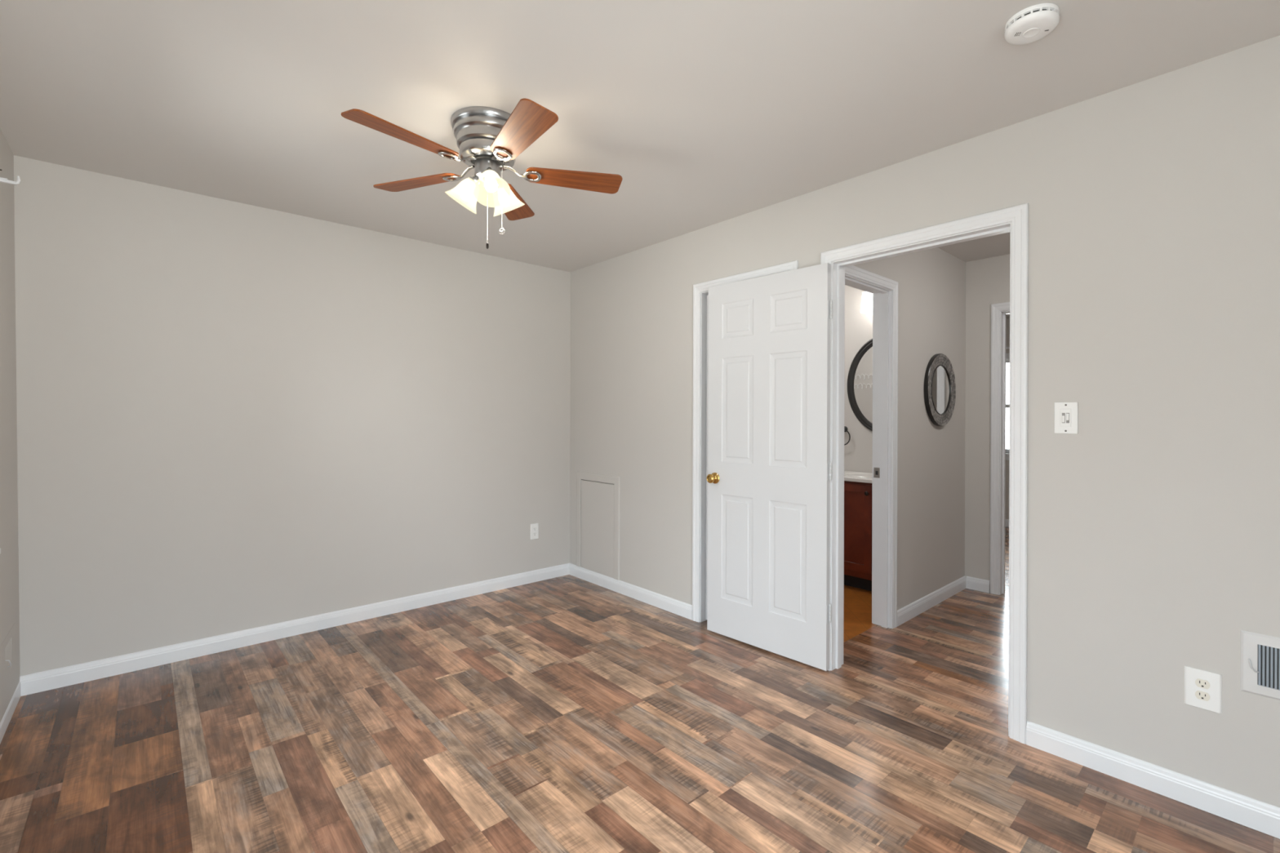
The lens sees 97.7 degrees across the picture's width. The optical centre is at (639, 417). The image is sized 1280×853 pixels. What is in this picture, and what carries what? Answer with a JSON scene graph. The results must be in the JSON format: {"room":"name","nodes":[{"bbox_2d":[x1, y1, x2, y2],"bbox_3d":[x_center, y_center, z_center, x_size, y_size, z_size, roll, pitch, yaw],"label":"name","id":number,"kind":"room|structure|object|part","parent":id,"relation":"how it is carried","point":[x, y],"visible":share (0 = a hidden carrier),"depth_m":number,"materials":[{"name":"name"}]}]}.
{"room":"empty bedroom","nodes":[
{"label":"empty bedroom","id":0,"kind":"room"},
{"bbox_2d":[0,128,20,722],"bbox_3d":[-1.239,0.071,0.668,0.145,2.490,4.870,0,0,-42],"label":"wall","id":1,"kind":"structure","parent":0,"point":[9,544],"depth_m":2.36,"materials":[{"name":"beige paint"}]},
{"bbox_2d":[0,623,14,677],"bbox_3d":[-2.613,0.999,2.320,0.022,0.215,0.356,0,0,-42],"label":"air vent","id":2,"kind":"object","parent":1,"relation":"in","point":[9,642],"visible":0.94,"depth_m":2.29,"materials":[{"name":"beige paint"}]},
{"bbox_2d":[0,681,20,743],"bbox_3d":[-1.227,1.222,0.754,0.014,0.088,4.736,0,0,-42],"label":"baseboard","id":3,"kind":"structure","parent":1,"relation":"attached to","point":[4,723],"depth_m":2.32,"materials":[{"name":"white paint"}]},
{"bbox_2d":[0,168,20,185],"bbox_3d":[-2.424,-0.920,2.134,0.085,0.082,0.026,0,0,-42],"label":"curtain bracket","id":4,"kind":"object","parent":1,"relation":"attached to","point":[17,182],"visible":1,"depth_m":2.14,"materials":[{"name":"white metal"}]},
{"bbox_3d":[-2.424,-0.903,2.134,0.068,0.015,0.015,0,0,-42],"label":"arm","id":5,"kind":"part","parent":4,"relation":"part of","materials":[{"name":"white paint"}]},
{"bbox_2d":[13,155,570,675],"bbox_3d":[-1.730,0.068,3.572,3.246,2.490,0.120,0,0,-42],"label":"wall","id":6,"kind":"structure","parent":0,"point":[233,416],"depth_m":3.13,"materials":[{"name":"beige paint"}]},
{"bbox_2d":[19,563,569,696],"bbox_3d":[-1.688,1.219,3.523,3.008,0.088,0.014,0,0,-42],"label":"baseboard","id":7,"kind":"structure","parent":6,"relation":"attached to","point":[47,680],"depth_m":3.12,"materials":[{"name":"white paint"}]},
{"bbox_2d":[530,523,538,539],"bbox_3d":[-0.811,0.877,4.307,0.072,0.118,0.008,0,0,-42],"label":"wall outlet","id":8,"kind":"object","parent":6,"relation":"attached to","point":[534,527],"visible":1,"depth_m":4.31,"materials":[{"name":"white plastic"}]},
{"bbox_2d":[0,526,1279,852],"bbox_3d":[1.962,1.290,3.167,7.988,0.030,5.400,0,0,-42],"label":"floor","id":9,"kind":"structure","parent":0,"point":[568,713],"depth_m":2.14,"materials":[{"name":"laminate"}]},
{"bbox_2d":[844,471,872,591],"bbox_3d":[1.716,0.856,4.280,0.516,0.834,0.852,0,0,-42],"label":"bathroom vanity","id":10,"kind":"object","parent":9,"relation":"on","point":[857,485],"visible":0.26,"depth_m":4.10,"materials":[{"name":"brown wood"}]},
{"bbox_2d":[844,471,872,483],"bbox_3d":[1.724,0.458,4.286,0.497,0.026,0.852,0,0,-42],"label":"countertop","id":11,"kind":"structure","parent":10,"relation":"on","point":[850,478],"depth_m":4.11,"materials":[{"name":"white stone"}]},
{"bbox_2d":[0,0,1279,318],"bbox_3d":[1.999,-1.215,3.171,8.278,0.100,5.670,0,0,-42],"label":"ceiling","id":12,"kind":"structure","parent":0,"point":[708,113],"depth_m":2.00,"materials":[{"name":"paint"}]},
{"bbox_2d":[341,97,622,248],"bbox_3d":[-0.612,-0.925,2.222,1.055,0.495,1.052,0,0,-42],"label":"ceiling fan","id":13,"kind":"object","parent":12,"relation":"hanging from","point":[489,140],"visible":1,"depth_m":2.16,"materials":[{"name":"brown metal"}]},
{"bbox_3d":[-0.830,-0.996,1.978,0.134,0.006,0.397,14,9,38],"label":"blade","id":14,"kind":"part","parent":13,"relation":"part of","materials":[{"name":"brown wood"}]},
{"bbox_3d":[-0.938,-0.996,2.373,0.397,0.007,0.134,0,11,21],"label":"blade","id":15,"kind":"part","parent":13,"relation":"part of","materials":[{"name":"brown wood"}]},
{"bbox_3d":[-0.696,-0.910,2.259,0.141,0.104,0.141,33,3,5],"label":"lamp shade","id":16,"kind":"part","parent":13,"relation":"part of","materials":[{"name":"white glass"}]},
{"bbox_2d":[469,175,477,181],"bbox_3d":[-0.668,-0.952,2.256,0.049,0.028,0.049,33,3,5],"label":"socket","id":17,"kind":"object","parent":13,"relation":"attached to","point":[473,178],"depth_m":2.23,"materials":[{"name":"silver metal"}]},
{"bbox_2d":[484,168,496,180],"bbox_3d":[-0.590,-0.951,2.198,0.049,0.028,0.049,0,-33,-24],"label":"socket","id":18,"kind":"object","parent":13,"relation":"attached to","point":[485,170],"depth_m":2.19,"materials":[{"name":"silver metal"}]},
{"bbox_3d":[-0.579,-0.908,2.173,0.049,0.070,0.049,0,-33,-24],"label":"bulb","id":19,"kind":"part","parent":13,"relation":"part of","materials":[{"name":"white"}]},
{"bbox_3d":[-0.579,-0.909,2.173,0.141,0.104,0.141,0,-33,-24],"label":"lamp shade","id":20,"kind":"part","parent":13,"relation":"part of","materials":[{"name":"white glass"}]},
{"bbox_3d":[-0.563,-0.909,2.317,0.141,0.104,0.141,0,33,36],"label":"lamp shade","id":21,"kind":"part","parent":13,"relation":"part of","materials":[{"name":"white glass"}]},
{"bbox_3d":[-0.596,-0.995,2.597,0.134,0.006,0.397,-11,-1,3],"label":"blade","id":22,"kind":"part","parent":13,"relation":"part of","materials":[{"name":"brown wood"}]},
{"bbox_3d":[-0.421,-0.995,1.958,0.134,0.007,0.397,13,-7,-33],"label":"blade","id":23,"kind":"part","parent":13,"relation":"part of","materials":[{"name":"brown wood"}]},
{"bbox_3d":[-0.276,-0.994,2.341,0.397,0.006,0.134,0,-11,-15],"label":"blade","id":24,"kind":"part","parent":13,"relation":"part of","materials":[{"name":"brown wood"}]},
{"bbox_2d":[1004,3,1059,44],"bbox_3d":[1.146,-1.146,1.639,0.133,0.042,0.133,0,0,14],"label":"smoke detector","id":25,"kind":"object","parent":12,"relation":"attached to","point":[1032,24],"visible":1,"depth_m":1.61,"materials":[{"name":"white plastic"}]},
{"bbox_2d":[844,284,872,472],"bbox_3d":[1.633,0.078,4.855,0.120,2.490,1.835,0,0,-42],"label":"wall","id":26,"kind":"structure","parent":0,"point":[858,452],"depth_m":4.61,"materials":[{"name":"beige paint"}]},
{"bbox_2d":[844,426,850,445],"bbox_3d":[1.692,0.154,4.657,0.054,0.160,0.141,0,0,-42],"label":"towel ring","id":27,"kind":"object","parent":26,"relation":"attached to","point":[845,427],"visible":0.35,"depth_m":4.62,"materials":[{"name":"black metal"}]},
{"bbox_2d":[847,338,872,431],"bbox_3d":[1.947,-0.261,4.392,0.028,0.802,0.680,0,0,-42],"label":"oval mirror","id":28,"kind":"object","parent":26,"relation":"attached to","point":[860,379],"visible":0.38,"depth_m":4.55,"materials":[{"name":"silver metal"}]},
{"bbox_3d":[1.951,-0.261,4.396,0.001,0.698,0.576,0,0,-42],"label":"glass","id":29,"kind":"part","parent":28,"relation":"part of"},
{"bbox_2d":[860,291,872,314],"bbox_3d":[1.909,-0.910,4.356,0.135,0.163,0.336,0,0,-42],"label":"vanity light","id":30,"kind":"object","parent":26,"relation":"attached to","point":[867,297],"visible":0.34,"depth_m":4.41,"materials":[{"name":"white glass"}]},
{"bbox_2d":[853,247,965,610],"bbox_3d":[1.690,0.079,3.604,1.906,2.490,0.110,0,0,-42],"label":"wall","id":31,"kind":"structure","parent":0,"point":[931,495],"depth_m":3.73,"materials":[{"name":"paint"}]},
{"bbox_2d":[897,575,966,626],"bbox_3d":[2.002,1.230,3.803,1.171,0.088,0.014,0,0,-42],"label":"baseboard","id":32,"kind":"structure","parent":31,"relation":"attached to","point":[922,605],"depth_m":3.73,"materials":[{"name":"white paint"}]},
{"bbox_2d":[924,353,955,426],"bbox_3d":[2.064,-0.188,3.844,0.498,0.498,0.028,0,0,-42],"label":"mirror","id":33,"kind":"object","parent":31,"relation":"attached to","point":[940,384],"visible":1,"depth_m":3.82,"materials":[{"name":"metal"}]},
{"bbox_3d":[2.060,-0.188,3.848,0.348,0.348,0.016,0,0,-42],"label":"glass","id":34,"kind":"part","parent":33,"relation":"part of","materials":[{"name":"silver mirror"}]},
{"bbox_2d":[569,35,1279,807],"bbox_3d":[1.314,0.078,2.506,0.118,2.490,5.520,0,0,-42],"label":"wall","id":35,"kind":"structure","parent":0,"point":[1153,526],"depth_m":1.99,"materials":[{"name":"beige paint"}]},
{"bbox_2d":[576,471,619,580],"bbox_3d":[-0.328,0.804,4.252,0.009,0.750,0.536,0,0,-42],"label":"access panel","id":36,"kind":"object","parent":35,"relation":"attached to","point":[597,495],"visible":1,"depth_m":4.24,"materials":[{"name":"beige paint"}]},
{"bbox_3d":[-0.326,0.835,4.251,0.006,0.685,0.409,0,0,-42],"label":"panel","id":37,"kind":"part","parent":36,"relation":"part of","materials":[{"name":"beige paint"}]},
{"bbox_2d":[705,294,708,619],"bbox_3d":[0.629,0.249,3.274,0.034,2.022,0.613,0,0,-42],"label":"door","id":38,"kind":"structure","parent":35,"relation":"in","point":[707,339],"depth_m":3.49,"materials":[{"name":"white paint"}]},
{"bbox_2d":[706,262,832,671],"bbox_3d":[0.680,0.245,3.052,0.150,2.025,0.764,0,0,-44],"label":"door","id":39,"kind":"structure","parent":35,"relation":"in","point":[769,477],"depth_m":3.00,"materials":[{"name":"white paint"}]},
{"bbox_3d":[0.420,0.355,3.252,0.058,0.065,0.065,0,0,-44],"label":"knob","id":40,"kind":"part","parent":39,"relation":"part of","materials":[{"name":"gold metal"}]},
{"bbox_2d":[692,203,1028,744],"bbox_3d":[1.238,0.217,3.127,0.862,2.110,1.772,0,0,-42],"label":"door frame","id":41,"kind":"structure","parent":35,"relation":"attached to","point":[1014,220],"depth_m":2.83,"materials":[{"name":"white paint"}]},
{"bbox_3d":[1.455,0.340,3.437,0.002,0.062,0.037,0,0,-42],"label":"strike plate","id":42,"kind":"part","parent":41,"relation":"part of","materials":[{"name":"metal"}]},
{"bbox_2d":[568,563,1279,839],"bbox_3d":[1.009,1.228,2.745,0.014,0.088,4.736,0,0,-42],"label":"baseboard","id":43,"kind":"structure","parent":35,"relation":"attached to","point":[1256,815],"depth_m":1.95,"materials":[{"name":"white paint"}]},
{"bbox_2d":[1053,402,1078,433],"bbox_3d":[1.593,0.002,2.094,0.012,0.117,0.072,0,0,-42],"label":"light switch","id":44,"kind":"object","parent":35,"relation":"attached to","point":[1066,414],"visible":1,"depth_m":2.09,"materials":[{"name":"white plastic"}]},
{"bbox_2d":[1184,666,1222,713],"bbox_3d":[1.834,0.887,1.824,0.008,0.124,0.086,0,0,-42],"label":"wall outlet","id":45,"kind":"object","parent":35,"relation":"attached to","point":[1202,689],"visible":1,"depth_m":1.82,"materials":[{"name":"white plastic"}]},
{"bbox_2d":[1195,678,1209,688],"bbox_3d":[1.832,0.868,1.822,0.002,0.027,0.034,0,0,-42],"label":"receptacle","id":46,"kind":"object","parent":45,"relation":"attached to","point":[1200,683],"depth_m":1.82,"materials":[{"name":"beige plastic"}]},
{"bbox_2d":[1195,690,1209,701],"bbox_3d":[1.832,0.907,1.822,0.002,0.027,0.034,0,0,-42],"label":"receptacle","id":47,"kind":"object","parent":45,"relation":"attached to","point":[1200,695],"depth_m":1.82,"materials":[{"name":"beige plastic"}]},
{"bbox_2d":[1240,630,1279,700],"bbox_3d":[2.003,0.766,1.624,0.022,0.190,0.356,0,0,-42],"label":"air vent","id":48,"kind":"object","parent":35,"relation":"in","point":[1260,653],"visible":1,"depth_m":1.73,"materials":[{"name":"white metal"}]},
{"bbox_3d":[1.900,0.770,1.735,0.017,0.038,0.025,0,0,-24],"label":"lever","id":49,"kind":"part","parent":48,"relation":"part of","materials":[{"name":"white metal"}]},
{"bbox_2d":[964,253,1009,580],"bbox_3d":[2.871,0.082,3.772,0.081,2.490,5.100,0,0,-42],"label":"wall","id":50,"kind":"structure","parent":0,"point":[988,279],"depth_m":4.12,"materials":[{"name":"paint"}]},
{"bbox_2d":[965,576,990,593],"bbox_3d":[3.483,1.236,3.009,0.014,0.088,3.141,0,0,-42],"label":"baseboard","id":51,"kind":"structure","parent":50,"relation":"attached to","point":[971,583],"depth_m":4.12,"materials":[{"name":"white paint"}]},
{"bbox_2d":[990,302,1009,595],"bbox_3d":[2.882,0.229,3.760,0.112,2.097,0.901,0,0,-42],"label":"door frame","id":52,"kind":"structure","parent":50,"relation":"attached to","point":[998,311],"depth_m":4.04,"materials":[{"name":"white paint"}]},
{"bbox_2d":[1005,318,1009,519],"bbox_3d":[4.871,0.087,6.001,0.120,2.490,3.770,0,0,-42],"label":"wall","id":53,"kind":"structure","parent":0,"point":[1007,320],"depth_m":6.55,"materials":[{"name":"paint"}]},
{"bbox_2d":[1004,519,1008,527],"bbox_3d":[4.857,1.238,5.912,0.014,0.088,3.650,0,0,-42],"label":"baseboard","id":54,"kind":"structure","parent":53,"relation":"attached to","point":[1006,524],"depth_m":6.54,"materials":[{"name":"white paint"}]},
{"bbox_2d":[1005,353,1009,460],"bbox_3d":[4.575,-0.125,6.292,0.155,1.252,1.460,0,0,-42],"label":"window","id":55,"kind":"structure","parent":53,"relation":"in","point":[1007,355],"depth_m":6.55,"materials":[{"name":"white paint"}]},
{"bbox_3d":[4.570,0.461,6.289,0.145,0.080,1.460,0,0,-42],"label":"sill","id":56,"kind":"part","parent":55,"relation":"part of","materials":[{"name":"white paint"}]},
{"bbox_3d":[4.546,-0.155,6.266,0.014,1.192,1.420,0,0,-42],"label":"casing","id":57,"kind":"part","parent":55,"relation":"part of","materials":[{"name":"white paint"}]}
]}

